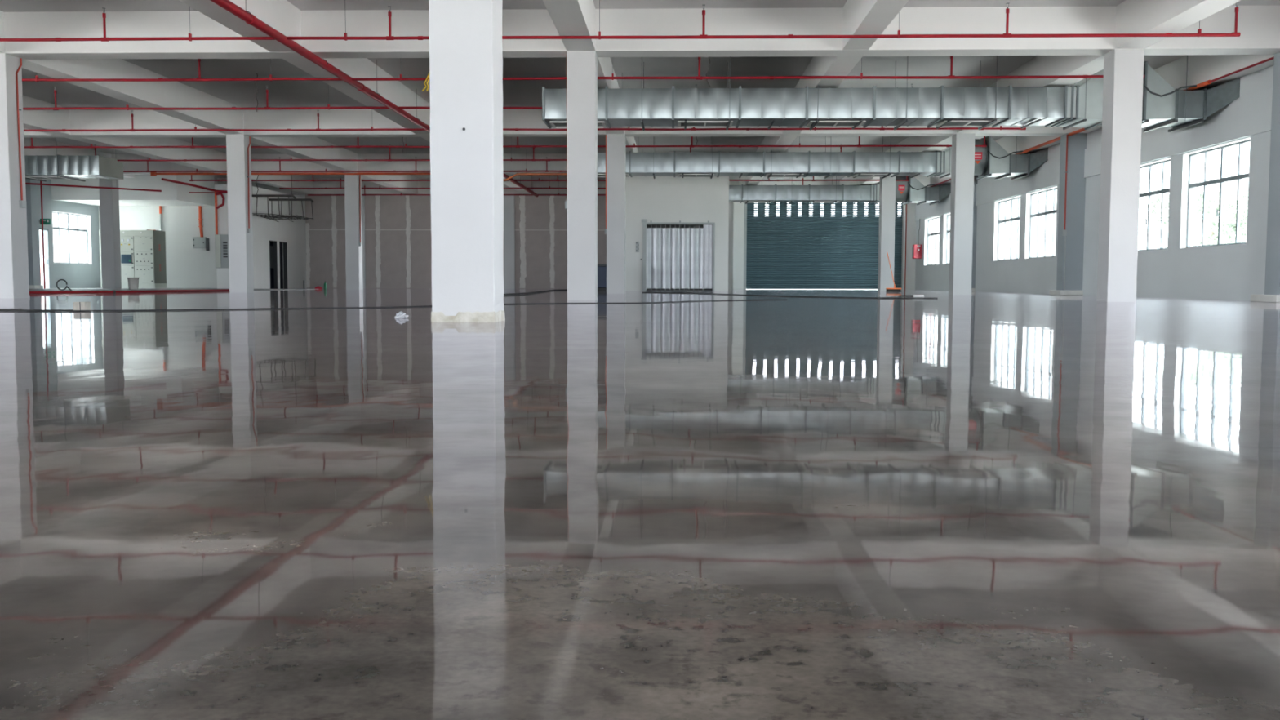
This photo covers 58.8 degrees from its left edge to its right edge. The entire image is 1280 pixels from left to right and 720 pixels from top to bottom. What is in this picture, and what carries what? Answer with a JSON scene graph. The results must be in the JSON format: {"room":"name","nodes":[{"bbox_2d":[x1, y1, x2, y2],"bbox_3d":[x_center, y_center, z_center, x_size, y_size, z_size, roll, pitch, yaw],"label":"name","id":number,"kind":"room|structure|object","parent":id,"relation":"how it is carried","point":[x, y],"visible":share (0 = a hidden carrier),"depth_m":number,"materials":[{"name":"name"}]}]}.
{"room":"empty warehouse","nodes":[
{"label":"empty warehouse","id":0,"kind":"room"},
{"bbox_2d":[25,178,100,288],"bbox_3d":[-23.842,-3.854,22.989,0.560,5.060,62.800,0,4,2],"label":"wall","id":1,"kind":"structure","parent":0,"point":[76,275],"depth_m":44.69,"materials":[{"name":"grey paint"}]},
{"bbox_2d":[40,181,45,288],"bbox_3d":[-22.866,-4.899,43.504,0.055,4.340,0.055,2,4,24],"label":"conduit","id":2,"kind":"object","parent":1,"relation":"attached to","point":[41,186],"visible":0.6,"depth_m":43.49,"materials":[{"name":"metal"}]},
{"bbox_2d":[39,227,50,288],"bbox_3d":[-23.223,-3.935,44.053,0.180,2.340,0.860,0,4,2],"label":"door","id":3,"kind":"structure","parent":1,"relation":"in","point":[46,233],"depth_m":44.43,"materials":[{"name":"metal"}]},
{"bbox_2d":[39,218,50,224],"bbox_3d":[-22.953,-5.338,43.848,0.400,0.230,0.120,0,4,2],"label":"exit sign","id":4,"kind":"object","parent":1,"relation":"attached to","point":[46,221],"visible":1,"depth_m":43.82,"materials":[{"name":"green plastic"}]},
{"bbox_2d":[97,174,217,288],"bbox_3d":[-20.478,-5.584,48.333,5.050,5.060,0.200,0,4,2],"label":"wall","id":5,"kind":"structure","parent":0,"point":[187,266],"depth_m":48.24,"materials":[{"name":"white paint"}]},
{"bbox_2d":[51,174,214,205],"bbox_3d":[-20.561,-7.191,46.320,5.000,1.580,3.600,0,4,2],"label":"beam","id":6,"kind":"structure","parent":5,"relation":"attached to","point":[172,193],"depth_m":44.60,"materials":[{"name":"white paint"}]},
{"bbox_2d":[146,205,162,231],"bbox_3d":[-20.327,-5.922,47.555,0.105,1.120,1.305,0,4,2],"label":"conduit","id":7,"kind":"object","parent":5,"relation":"attached to","point":[160,206],"visible":0.66,"depth_m":48.11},
{"bbox_2d":[198,205,203,236],"bbox_3d":[-18.590,-5.856,48.096,0.177,1.315,0.130,0,4,2],"label":"conduit","id":8,"kind":"object","parent":5,"relation":"attached to","point":[200,219],"visible":1,"depth_m":48.05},
{"bbox_2d":[192,236,209,250],"bbox_3d":[-18.593,-4.917,48.105,0.640,0.570,0.220,0,4,2],"label":"box","id":9,"kind":"object","parent":5,"relation":"attached to","point":[197,242],"visible":1,"depth_m":48.02,"materials":[{"name":"grey metal"}]},
{"bbox_2d":[214,184,306,288],"bbox_3d":[-16.192,-5.161,48.972,1.220,4.150,7.300,0,4,2],"label":"wall","id":10,"kind":"structure","parent":0,"point":[265,230],"depth_m":48.39,"materials":[{"name":"white paint"}]},
{"bbox_2d":[29,288,312,293],"bbox_3d":[-18.209,-2.333,37.900,10.300,0.012,20.900,0,4,2],"label":"trim","id":11,"kind":"structure","parent":10,"relation":"attached to","point":[39,289],"depth_m":40.45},
{"bbox_2d":[56,279,71,290],"bbox_3d":[-17.146,-2.235,33.821,0.494,0.345,0.051,1,4,8],"label":"loop","id":12,"kind":"object","parent":11,"relation":"on","point":[58,281],"visible":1,"depth_m":33.82,"materials":[{"name":"black rubber"}]},
{"bbox_2d":[127,277,138,289],"bbox_3d":[-18.025,-2.724,40.424,0.410,0.425,0.386,0,4,2],"label":"plastic bucket","id":13,"kind":"object","parent":11,"relation":"on","point":[133,282],"visible":1,"depth_m":40.29,"materials":[{"name":"plastic"}]},
{"bbox_2d":[214,234,228,267],"bbox_3d":[-16.564,-4.328,45.221,0.610,1.320,0.300,0,4,2],"label":"panel","id":14,"kind":"object","parent":10,"relation":"attached to","point":[221,241],"visible":0.81,"depth_m":45.09,"materials":[{"name":"metal"}]},
{"bbox_2d":[269,240,277,288],"bbox_3d":[-15.671,-4.057,48.389,0.150,2.030,0.880,0,4,2],"label":"door","id":15,"kind":"structure","parent":10,"relation":"in","point":[275,254],"depth_m":48.78,"materials":[{"name":"black metal"}]},
{"bbox_2d":[279,241,287,288],"bbox_3d":[-15.631,-4.141,49.615,0.150,2.030,0.920,0,4,2],"label":"door","id":16,"kind":"structure","parent":10,"relation":"in","point":[285,246],"depth_m":50.02,"materials":[{"name":"black metal"}]},
{"bbox_2d":[305,193,606,288],"bbox_3d":[-7.857,-5.470,52.346,15.282,4.350,0.260,0,4,2],"label":"wall","id":17,"kind":"structure","parent":0,"point":[397,244],"depth_m":52.38,"materials":[{"name":"grey paint"}]},
{"bbox_2d":[282,195,744,288],"bbox_3d":[-5.045,-5.885,53.318,36.170,5.060,0.800,0,4,2],"label":"wall","id":18,"kind":"structure","parent":0,"point":[736,210],"depth_m":52.70,"materials":[{"name":"white paint"}]},
{"bbox_2d":[743,202,903,289],"bbox_3d":[8.543,-5.456,52.938,7.460,4.330,0.420,0,4,2],"label":"roller shutter","id":19,"kind":"object","parent":18,"relation":"attached to","point":[783,251],"visible":0.7,"depth_m":52.80,"materials":[{"name":"paint"}]},
{"bbox_2d":[0,288,1279,719],"bbox_3d":[-6.073,-1.121,22.639,36.170,0.250,63.500,0,4,2],"label":"floor","id":20,"kind":"structure","parent":0,"point":[978,505],"depth_m":1.62,"materials":[{"name":"concrete"}]},
{"bbox_2d":[0,53,30,297],"bbox_3d":[-11.508,-3.294,20.563,0.508,4.340,0.508,0,4,2],"label":"column","id":21,"kind":"structure","parent":20,"relation":"on","point":[14,260],"depth_m":20.42,"materials":[{"name":"white paint"}]},
{"bbox_2d":[15,57,26,208],"bbox_3d":[-11.227,-4.119,20.616,0.070,2.700,0.196,0,4,2],"label":"conduit","id":22,"kind":"object","parent":21,"relation":"attached to","point":[22,203],"visible":1,"depth_m":20.57,"materials":[{"name":"paint"}]},
{"bbox_2d":[0,308,73,310],"bbox_3d":[-6.820,-0.550,12.374,1.549,0.010,0.507,0,4,2],"label":"cable","id":23,"kind":"object","parent":20,"relation":"on","point":[0,308],"visible":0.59,"depth_m":12.18,"materials":[{"name":"black rubber"}]},
{"bbox_2d":[72,302,90,310],"bbox_3d":[-5.879,-0.563,11.968,0.130,0.098,0.124,0,4,2],"label":"concrete block","id":24,"kind":"object","parent":20,"relation":"on","point":[77,305],"visible":0.86,"depth_m":11.91,"materials":[{"name":"grey concrete"}]},
{"bbox_2d":[98,177,121,288],"bbox_3d":[-20.078,-4.862,43.074,0.505,4.340,0.500,0,4,2],"label":"column","id":25,"kind":"structure","parent":20,"relation":"on","point":[108,197],"depth_m":42.88,"materials":[{"name":"white paint"}]},
{"bbox_2d":[29,288,229,293],"bbox_3d":[-13.427,-1.923,31.707,0.806,0.076,9.777,1,4,8],"label":"pipe","id":26,"kind":"object","parent":20,"relation":"on","point":[211,290],"visible":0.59,"depth_m":29.51,"materials":[{"name":"red metal"}]},
{"bbox_2d":[98,229,166,288],"bbox_3d":[-20.779,-4.128,46.552,2.240,2.373,1.170,0,4,2],"label":"tall cabinet","id":27,"kind":"object","parent":20,"relation":"on","point":[143,252],"visible":0.79,"depth_m":46.04,"materials":[{"name":"metal"}]},
{"bbox_2d":[226,134,253,292],"bbox_3d":[-11.141,-4.054,31.661,0.507,4.340,0.500,0,4,2],"label":"column","id":28,"kind":"structure","parent":20,"relation":"on","point":[240,242],"depth_m":31.44,"materials":[{"name":"white paint"}]},
{"bbox_2d":[246,136,251,233],"bbox_3d":[-10.864,-4.876,31.595,0.070,2.690,0.298,0,4,2],"label":"conduit","id":29,"kind":"object","parent":28,"relation":"attached to","point":[249,230],"visible":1,"depth_m":31.56,"materials":[{"name":"paint"}]},
{"bbox_2d":[344,174,363,289],"bbox_3d":[-10.774,-4.816,42.769,0.507,4.340,0.500,0,4,2],"label":"column","id":30,"kind":"structure","parent":20,"relation":"on","point":[353,251],"depth_m":42.54,"materials":[{"name":"white paint"}]},
{"bbox_2d":[359,174,361,246],"bbox_3d":[-10.494,-5.629,42.629,0.060,2.704,0.190,0,4,2],"label":"conduit","id":31,"kind":"object","parent":30,"relation":"attached to","point":[360,242],"visible":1,"depth_m":42.62,"materials":[{"name":"metal"}]},
{"bbox_2d":[0,299,781,311],"bbox_3d":[-2.075,-0.771,15.762,13.981,0.012,1.544,-3,5,-41],"label":"cable","id":32,"kind":"object","parent":20,"relation":"on","point":[726,300],"visible":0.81,"depth_m":13.43,"materials":[{"name":"black rubber"}]},
{"bbox_2d":[395,311,408,318],"bbox_3d":[-2.111,-0.402,10.052,0.129,0.058,0.100,0,4,2],"label":"crumpled plastic bag","id":33,"kind":"object","parent":20,"relation":"on","point":[401,314],"visible":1,"depth_m":10.02,"materials":[{"name":"white plastic"}]},
{"bbox_2d":[428,0,505,322],"bbox_3d":[-1.390,-2.482,9.122,0.518,4.340,0.518,0,4,2],"label":"column","id":34,"kind":"structure","parent":20,"relation":"on","point":[466,52],"depth_m":8.95,"materials":[{"name":"white paint"}]},
{"bbox_2d":[503,289,567,295],"bbox_3d":[-2.972,-2.192,36.241,1.327,0.035,18.741,1,4,5],"label":"cable","id":35,"kind":"object","parent":20,"relation":"on","point":[548,290],"visible":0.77,"depth_m":31.17,"materials":[{"name":"black rubber"}]},
{"bbox_2d":[567,50,597,300],"bbox_3d":[-1.023,-3.242,20.221,0.508,4.340,0.500,0,4,2],"label":"column","id":36,"kind":"structure","parent":20,"relation":"on","point":[582,66],"depth_m":19.98,"materials":[{"name":"white paint"}]},
{"bbox_2d":[564,54,567,208],"bbox_3d":[-1.299,-4.055,20.224,0.060,2.720,0.160,0,4,2],"label":"conduit","id":37,"kind":"object","parent":36,"relation":"attached to","point":[566,202],"visible":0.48,"depth_m":20.22,"materials":[{"name":"red metal"}]},
{"bbox_2d":[597,264,606,291],"bbox_3d":[-1.317,-2.900,40.061,0.580,0.940,0.560,0,4,2],"label":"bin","id":38,"kind":"object","parent":20,"relation":"on","point":[602,268],"visible":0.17,"depth_m":39.84,"materials":[{"name":"plastic"}]},
{"bbox_2d":[606,133,626,293],"bbox_3d":[-0.656,-4.003,31.318,0.508,4.340,0.500,0,4,2],"label":"column","id":39,"kind":"structure","parent":20,"relation":"on","point":[615,143],"depth_m":31.07,"materials":[{"name":"white paint"}]},
{"bbox_2d":[604,134,606,234],"bbox_3d":[-0.936,-4.819,31.222,0.060,2.700,0.200,0,4,2],"label":"conduit","id":40,"kind":"object","parent":39,"relation":"attached to","point":[606,135],"visible":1,"depth_m":31.21,"materials":[{"name":"red metal"}]},
{"bbox_2d":[644,292,937,298],"bbox_3d":[2.550,-1.642,28.583,1.242,0.019,12.877,-2,4,-27],"label":"cable","id":41,"kind":"object","parent":20,"relation":"on","point":[644,292],"visible":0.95,"depth_m":25.27,"materials":[{"name":"black rubber"}]},
{"bbox_2d":[877,176,895,291],"bbox_3d":[9.145,-4.717,42.118,0.507,4.340,0.500,0,4,2],"label":"column","id":42,"kind":"structure","parent":20,"relation":"on","point":[887,184],"depth_m":41.89,"materials":[{"name":"white paint"}]},
{"bbox_2d":[885,251,901,291],"bbox_3d":[9.175,-3.230,41.422,0.540,1.468,1.031,0,4,2],"label":"push broom","id":43,"kind":"object","parent":20,"relation":"on","point":[894,289],"visible":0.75,"depth_m":40.98,"materials":[{"name":"plastic"}]},
{"bbox_2d":[886,295,913,297],"bbox_3d":[5.717,-1.402,25.169,0.504,0.024,4.152,2,4,20],"label":"cable","id":44,"kind":"object","parent":20,"relation":"on","point":[892,295],"visible":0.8,"depth_m":26.71,"materials":[{"name":"black rubber"}]},
{"bbox_2d":[913,294,924,297],"bbox_3d":[6.139,-1.408,25.034,0.220,0.060,0.120,0,4,2],"label":"plug","id":45,"kind":"object","parent":20,"relation":"on","point":[914,295],"visible":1,"depth_m":24.97,"materials":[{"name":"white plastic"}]},
{"bbox_2d":[948,133,975,294],"bbox_3d":[8.778,-3.956,31.010,0.506,4.340,0.500,0,4,2],"label":"column","id":46,"kind":"structure","parent":20,"relation":"on","point":[962,162],"depth_m":30.79,"materials":[{"name":"white paint"}]},
{"bbox_2d":[1097,48,1144,302],"bbox_3d":[8.412,-3.195,19.912,0.506,4.340,0.500,0,4,2],"label":"column","id":47,"kind":"structure","parent":20,"relation":"on","point":[1123,68],"depth_m":19.70,"materials":[{"name":"white paint"}]},
{"bbox_2d":[0,0,1279,195],"bbox_3d":[-6.059,-6.085,22.298,36.170,1.020,63.500,0,4,2],"label":"ceiling","id":48,"kind":"structure","parent":0,"point":[1209,58],"depth_m":23.23,"materials":[{"name":"paint"}]},
{"bbox_2d":[24,147,123,182],"bbox_3d":[-20.262,-6.617,37.027,6.156,1.450,1.692,0,4,2],"label":"air duct","id":49,"kind":"object","parent":48,"relation":"hanging from","point":[40,168],"visible":0.81,"depth_m":36.20,"materials":[{"name":"metal"}]},
{"bbox_2d":[25,176,70,179],"bbox_3d":[-19.202,-5.910,36.835,1.150,0.030,0.800,0,4,2],"label":"diffuser","id":50,"kind":"object","parent":49,"relation":"attached to","point":[26,177],"depth_m":36.91,"materials":[{"name":"white metal"}]},
{"bbox_2d":[25,182,161,191],"bbox_3d":[-19.105,-6.673,39.045,4.877,1.610,0.078,-2,4,-24],"label":"pipe","id":51,"kind":"object","parent":48,"relation":"hanging from","point":[34,184],"visible":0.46,"depth_m":39.18,"materials":[{"name":"metal"}]},
{"bbox_2d":[161,177,227,234],"bbox_3d":[-16.744,-5.903,43.888,2.403,2.005,2.635,0,4,2],"label":"pipe","id":52,"kind":"object","parent":48,"relation":"hanging from","point":[215,192],"visible":0.84,"depth_m":45.06,"materials":[{"name":"red metal"}]},
{"bbox_2d":[255,72,257,111],"bbox_3d":[-8.746,-6.112,25.945,0.055,0.884,0.036,0,4,2],"label":"hanging wire","id":53,"kind":"object","parent":48,"relation":"hanging from","point":[256,73],"visible":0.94,"depth_m":25.94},
{"bbox_2d":[251,181,314,222],"bbox_3d":[-14.614,-6.777,46.435,1.887,2.389,2.326,0,4,2],"label":"cable tray","id":54,"kind":"object","parent":48,"relation":"hanging from","point":[267,215],"visible":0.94,"depth_m":46.12,"materials":[{"name":"metal"}]},
{"bbox_2d":[123,156,566,172],"bbox_3d":[-6.280,-7.153,40.776,33.110,0.819,0.066,0,4,2],"label":"pipe","id":55,"kind":"object","parent":48,"relation":"hanging from","point":[148,171],"visible":0.38,"depth_m":40.96,"materials":[{"name":"red metal"}]},
{"bbox_2d":[150,172,566,181],"bbox_3d":[-9.449,-6.832,42.276,17.720,0.361,0.120,0,4,2],"label":"pipe","id":56,"kind":"object","parent":48,"relation":"attached to","point":[153,174],"visible":0.6,"depth_m":42.32,"materials":[{"name":"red metal"}]},
{"bbox_2d":[210,0,537,196],"bbox_3d":[-5.451,-6.383,29.990,0.171,0.874,46.320,0,4,2],"label":"pipe","id":57,"kind":"object","parent":48,"relation":"hanging from","point":[228,6],"visible":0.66,"depth_m":20.19,"materials":[{"name":"red metal"}]},
{"bbox_2d":[307,177,605,195],"bbox_3d":[-2.315,-7.896,51.756,25.910,0.818,0.066,0,4,2],"label":"pipe","id":58,"kind":"object","parent":48,"relation":"hanging from","point":[364,194],"visible":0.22,"depth_m":52.03,"materials":[{"name":"red metal"}]},
{"bbox_2d":[93,136,841,161],"bbox_3d":[-6.402,-6.900,37.076,33.110,0.818,0.066,0,4,2],"label":"pipe","id":59,"kind":"object","parent":48,"relation":"hanging from","point":[389,148],"visible":0.27,"depth_m":37.20,"materials":[{"name":"red metal"}]},
{"bbox_2d":[24,136,986,148],"bbox_3d":[-6.524,-6.646,33.377,33.110,0.818,0.066,0,4,2],"label":"pipe","id":60,"kind":"object","parent":48,"relation":"hanging from","point":[984,144],"visible":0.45,"depth_m":33.28,"materials":[{"name":"red metal"}]},
{"bbox_2d":[23,109,1026,131],"bbox_3d":[-6.647,-6.393,29.678,33.110,0.818,0.066,0,4,2],"label":"pipe","id":61,"kind":"object","parent":48,"relation":"hanging from","point":[882,128],"visible":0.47,"depth_m":29.56,"materials":[{"name":"red metal"}]},
{"bbox_2d":[188,174,908,181],"bbox_3d":[-3.709,-7.394,44.395,28.210,0.819,0.066,0,4,2],"label":"pipe","id":62,"kind":"object","parent":48,"relation":"hanging from","point":[191,180],"visible":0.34,"depth_m":44.42,"materials":[{"name":"red metal"}]},
{"bbox_2d":[22,83,1075,110],"bbox_3d":[-6.769,-6.139,25.979,33.110,0.819,0.066,0,4,2],"label":"pipe","id":63,"kind":"object","parent":48,"relation":"hanging from","point":[55,108],"visible":0.42,"depth_m":26.06,"materials":[{"name":"red metal"}]},
{"bbox_2d":[279,175,875,189],"bbox_3d":[-2.437,-7.642,48.057,25.910,0.819,0.066,0,4,2],"label":"pipe","id":64,"kind":"object","parent":48,"relation":"hanging from","point":[340,188],"visible":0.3,"depth_m":48.31,"materials":[{"name":"red metal"}]},
{"bbox_2d":[22,56,1144,81],"bbox_3d":[-6.891,-5.886,22.279,33.110,0.819,0.066,0,4,2],"label":"pipe","id":65,"kind":"object","parent":48,"relation":"hanging from","point":[951,76],"visible":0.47,"depth_m":22.07,"materials":[{"name":"red metal"}]},
{"bbox_2d":[422,72,429,91],"bbox_3d":[-4.180,-5.435,22.210,0.171,0.386,0.071,0,4,2],"label":"strap","id":66,"kind":"object","parent":65,"relation":"hanging from","point":[428,76],"visible":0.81,"depth_m":22.18,"materials":[{"name":"fabric"}]},
{"bbox_2d":[0,0,1240,41],"bbox_3d":[-7.014,-5.632,18.580,33.110,0.819,0.066,0,4,2],"label":"pipe","id":67,"kind":"object","parent":48,"relation":"hanging from","point":[1199,33],"visible":0.97,"depth_m":18.34,"materials":[{"name":"red metal"}]},
{"bbox_2d":[706,57,710,87],"bbox_3d":[1.336,-5.808,22.223,0.096,0.926,0.026,0,4,2],"label":"hanging wire","id":68,"kind":"object","parent":48,"relation":"hanging from","point":[708,57],"visible":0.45,"depth_m":22.23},
{"bbox_2d":[597,136,1048,180],"bbox_3d":[5.266,-6.403,35.090,13.772,1.475,2.300,0,4,2],"label":"air duct","id":69,"kind":"object","parent":48,"relation":"hanging from","point":[993,160],"visible":0.8,"depth_m":34.73,"materials":[{"name":"metal"}]},
{"bbox_2d":[597,173,629,177],"bbox_3d":[-0.920,-5.771,35.538,1.140,0.030,0.760,0,4,2],"label":"diffuser","id":70,"kind":"object","parent":69,"relation":"attached to","point":[598,175],"depth_m":35.51,"materials":[{"name":"white metal"}]},
{"bbox_2d":[677,173,715,177],"bbox_3d":[1.748,-5.758,35.451,1.140,0.030,0.760,0,4,2],"label":"diffuser","id":71,"kind":"object","parent":69,"relation":"attached to","point":[678,175],"depth_m":35.30,"materials":[{"name":"white metal"}]},
{"bbox_2d":[764,173,804,177],"bbox_3d":[4.487,-5.745,35.361,1.140,0.030,0.760,0,4,2],"label":"diffuser","id":72,"kind":"object","parent":69,"relation":"attached to","point":[766,175],"depth_m":35.28,"materials":[{"name":"white metal"}]},
{"bbox_2d":[852,173,893,177],"bbox_3d":[7.226,-5.731,35.272,1.140,0.030,0.760,0,4,2],"label":"diffuser","id":73,"kind":"object","parent":69,"relation":"attached to","point":[854,175],"depth_m":35.24,"materials":[{"name":"white metal"}]},
{"bbox_2d":[728,176,951,204],"bbox_3d":[7.983,-7.198,46.780,9.112,1.475,2.300,0,4,2],"label":"air duct","id":74,"kind":"object","parent":48,"relation":"hanging from","point":[912,191],"visible":0.87,"depth_m":46.43,"materials":[{"name":"metal"}]},
{"bbox_2d":[742,200,772,203],"bbox_3d":[4.876,-6.551,47.127,1.140,0.030,0.760,0,4,2],"label":"diffuser","id":75,"kind":"object","parent":74,"relation":"attached to","point":[744,202],"depth_m":47.02,"materials":[{"name":"silver metal"}]},
{"bbox_2d":[808,200,839,203],"bbox_3d":[7.614,-6.537,47.038,1.140,0.030,0.760,0,4,2],"label":"diffuser","id":76,"kind":"object","parent":74,"relation":"attached to","point":[810,202],"depth_m":46.93,"materials":[{"name":"silver metal"}]},
{"bbox_2d":[542,54,1239,132],"bbox_3d":[4.885,-5.614,23.573,13.772,1.475,2.300,0,4,2],"label":"air duct","id":77,"kind":"object","parent":48,"relation":"hanging from","point":[1080,104],"visible":0.88,"depth_m":23.23,"materials":[{"name":"metal"}]},
{"bbox_2d":[549,120,606,127],"bbox_3d":[-1.301,-4.982,24.022,1.140,0.030,0.760,0,4,2],"label":"diffuser","id":78,"kind":"object","parent":77,"relation":"attached to","point":[554,123],"depth_m":23.93,"materials":[{"name":"white metal"}]},
{"bbox_2d":[677,120,733,127],"bbox_3d":[1.368,-4.969,23.934,1.140,0.030,0.760,0,4,2],"label":"diffuser","id":79,"kind":"object","parent":77,"relation":"attached to","point":[680,123],"depth_m":23.85,"materials":[{"name":"white metal"}]},
{"bbox_2d":[806,120,866,127],"bbox_3d":[4.106,-4.955,23.845,1.140,0.030,0.760,0,4,2],"label":"diffuser","id":80,"kind":"object","parent":77,"relation":"attached to","point":[809,123],"depth_m":23.81,"materials":[{"name":"white metal"}]},
{"bbox_2d":[935,120,999,126],"bbox_3d":[6.845,-4.942,23.755,1.140,0.030,0.760,0,4,2],"label":"diffuser","id":81,"kind":"object","parent":77,"relation":"attached to","point":[943,122],"depth_m":23.65,"materials":[{"name":"white metal"}]},
{"bbox_2d":[625,151,728,291],"bbox_3d":[1.543,-5.462,47.413,3.790,5.060,11.600,0,4,2],"label":"wall","id":82,"kind":"structure","parent":0,"point":[665,199],"depth_m":41.60,"materials":[{"name":"white paint"}]},
{"bbox_2d":[635,241,639,252],"bbox_3d":[-0.095,-4.154,41.722,0.120,0.380,0.035,0,4,2],"label":"panel","id":83,"kind":"object","parent":82,"relation":"attached to","point":[637,242],"visible":1,"depth_m":41.72,"materials":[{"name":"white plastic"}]},
{"bbox_2d":[641,218,715,291],"bbox_3d":[1.393,-3.847,41.698,2.680,2.620,0.174,0,4,2],"label":"gate","id":84,"kind":"object","parent":82,"relation":"attached to","point":[674,258],"visible":0.96,"depth_m":41.73,"materials":[{"name":"metal"}]},
{"bbox_2d":[902,52,1279,302],"bbox_3d":[11.543,-3.679,21.831,0.890,5.060,62.800,0,4,2],"label":"wall","id":85,"kind":"structure","parent":0,"point":[1250,271],"depth_m":26.28,"materials":[{"name":"grey paint"}]},
{"bbox_2d":[904,204,906,289],"bbox_3d":[12.244,-5.409,52.328,0.041,4.340,0.041,2,4,24],"label":"conduit","id":86,"kind":"object","parent":85,"relation":"attached to","point":[906,204],"visible":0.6,"depth_m":52.33,"materials":[{"name":"metal"}]},
{"bbox_2d":[911,244,921,258],"bbox_3d":[12.489,-4.889,51.252,0.365,0.630,0.400,0,4,2],"label":"fire alarm box","id":87,"kind":"object","parent":85,"relation":"attached to","point":[916,249],"visible":1,"depth_m":51.11,"materials":[{"name":"red paint"}]},
{"bbox_2d":[918,218,919,244],"bbox_3d":[12.591,-5.785,51.237,0.076,1.160,0.036,0,4,2],"label":"conduit","id":88,"kind":"object","parent":85,"relation":"attached to","point":[919,219],"visible":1,"depth_m":51.23,"materials":[{"name":"metal"}]},
{"bbox_2d":[923,215,940,266],"bbox_3d":[12.699,-5.119,49.063,0.226,2.052,2.962,0,4,2],"label":"window","id":89,"kind":"structure","parent":85,"relation":"in","point":[926,241],"depth_m":50.22,"materials":[{"name":"metal"}]},
{"bbox_2d":[942,213,950,264],"bbox_3d":[12.582,-4.876,45.513,0.226,2.052,2.922,0,4,2],"label":"window","id":90,"kind":"structure","parent":85,"relation":"in","point":[946,217],"depth_m":46.94,"materials":[{"name":"glass"}]},
{"bbox_2d":[992,195,1020,261],"bbox_3d":[12.332,-4.358,37.955,0.226,2.052,2.962,0,4,2],"label":"window","id":91,"kind":"structure","parent":85,"relation":"in","point":[997,221],"depth_m":38.70,"materials":[{"name":"metal"}]},
{"bbox_2d":[1024,186,1057,258],"bbox_3d":[12.215,-4.114,34.405,0.226,2.052,2.922,0,4,2],"label":"window","id":92,"kind":"structure","parent":85,"relation":"in","point":[1029,197],"depth_m":35.13,"materials":[{"name":"metal"}]},
{"bbox_2d":[1063,235,1066,289],"bbox_3d":[11.499,-2.627,30.740,0.038,1.460,0.028,0,4,2],"label":"conduit","id":93,"kind":"object","parent":85,"relation":"attached to","point":[1065,236],"visible":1,"depth_m":30.72,"materials":[{"name":"red metal"}]},
{"bbox_2d":[1062,134,1068,235],"bbox_3d":[11.470,-4.702,30.594,0.100,2.700,0.070,0,4,2],"label":"conduit","id":94,"kind":"object","parent":85,"relation":"attached to","point":[1064,231],"visible":1,"depth_m":30.59,"materials":[{"name":"metal"}]},
{"bbox_2d":[930,56,1274,186],"bbox_3d":[11.535,-6.036,30.244,0.110,0.100,43.900,0,4,2],"label":"conduit","id":95,"kind":"object","parent":85,"relation":"attached to","point":[1208,82],"visible":0.54,"depth_m":23.26,"materials":[{"name":"red metal"}]},
{"bbox_2d":[1137,157,1170,251],"bbox_3d":[11.966,-3.597,26.857,0.226,2.052,2.962,0,4,2],"label":"window","id":96,"kind":"structure","parent":85,"relation":"in","point":[1163,190],"depth_m":26.38,"materials":[{"name":"metal"}]},
{"bbox_2d":[1178,137,1250,248],"bbox_3d":[11.848,-3.354,23.308,0.226,2.052,2.922,0,4,2],"label":"window","id":97,"kind":"structure","parent":85,"relation":"in","point":[1188,185],"depth_m":23.97,"materials":[{"name":"metal"}]},
{"label":"outside","id":98,"kind":"structure","parent":0,"visible":0},
{"bbox_3d":[1.316,-1.982,39.936,180.000,0.340,200.000,0,4,2],"label":"ground","id":99,"kind":"structure","parent":98,"visible":0},
{"bbox_2d":[39,210,92,284],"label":"window","id":100,"kind":"structure","parent":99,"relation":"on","point":[62,217],"depth_m":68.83,"materials":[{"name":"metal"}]},
{"bbox_2d":[899,195,1057,264],"bbox_3d":[20.370,-6.793,68.061,8.400,5.510,6.600,0,4,2],"label":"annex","id":101,"kind":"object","parent":99,"relation":"on","point":[1042,198],"visible":0.02,"depth_m":64.96,"materials":[{"name":"white glass"}]},
{"bbox_2d":[1142,185,1247,248],"bbox_3d":[25.227,-5.401,51.147,4.111,5.096,4.380,4,5,41],"label":"tree","id":102,"kind":"object","parent":99,"relation":"on","point":[1226,238],"visible":0.48,"depth_m":50.22,"materials":[{"name":"green plant"}]},
{"bbox_2d":[1194,187,1248,244],"bbox_3d":[31.926,-6.412,60.828,4.055,5.819,4.348,0,4,2],"label":"tree","id":103,"kind":"object","parent":99,"relation":"on","point":[1243,215],"visible":0.19,"depth_m":60.59,"materials":[{"name":"green plant"}]},
{"bbox_2d":[1240,190,1248,240],"bbox_3d":[25.371,-4.788,44.998,3.743,4.715,3.677,0,4,2],"label":"tree","id":104,"kind":"object","parent":99,"relation":"on","point":[1245,201],"visible":0.02,"depth_m":46.08,"materials":[{"name":"green plant"}]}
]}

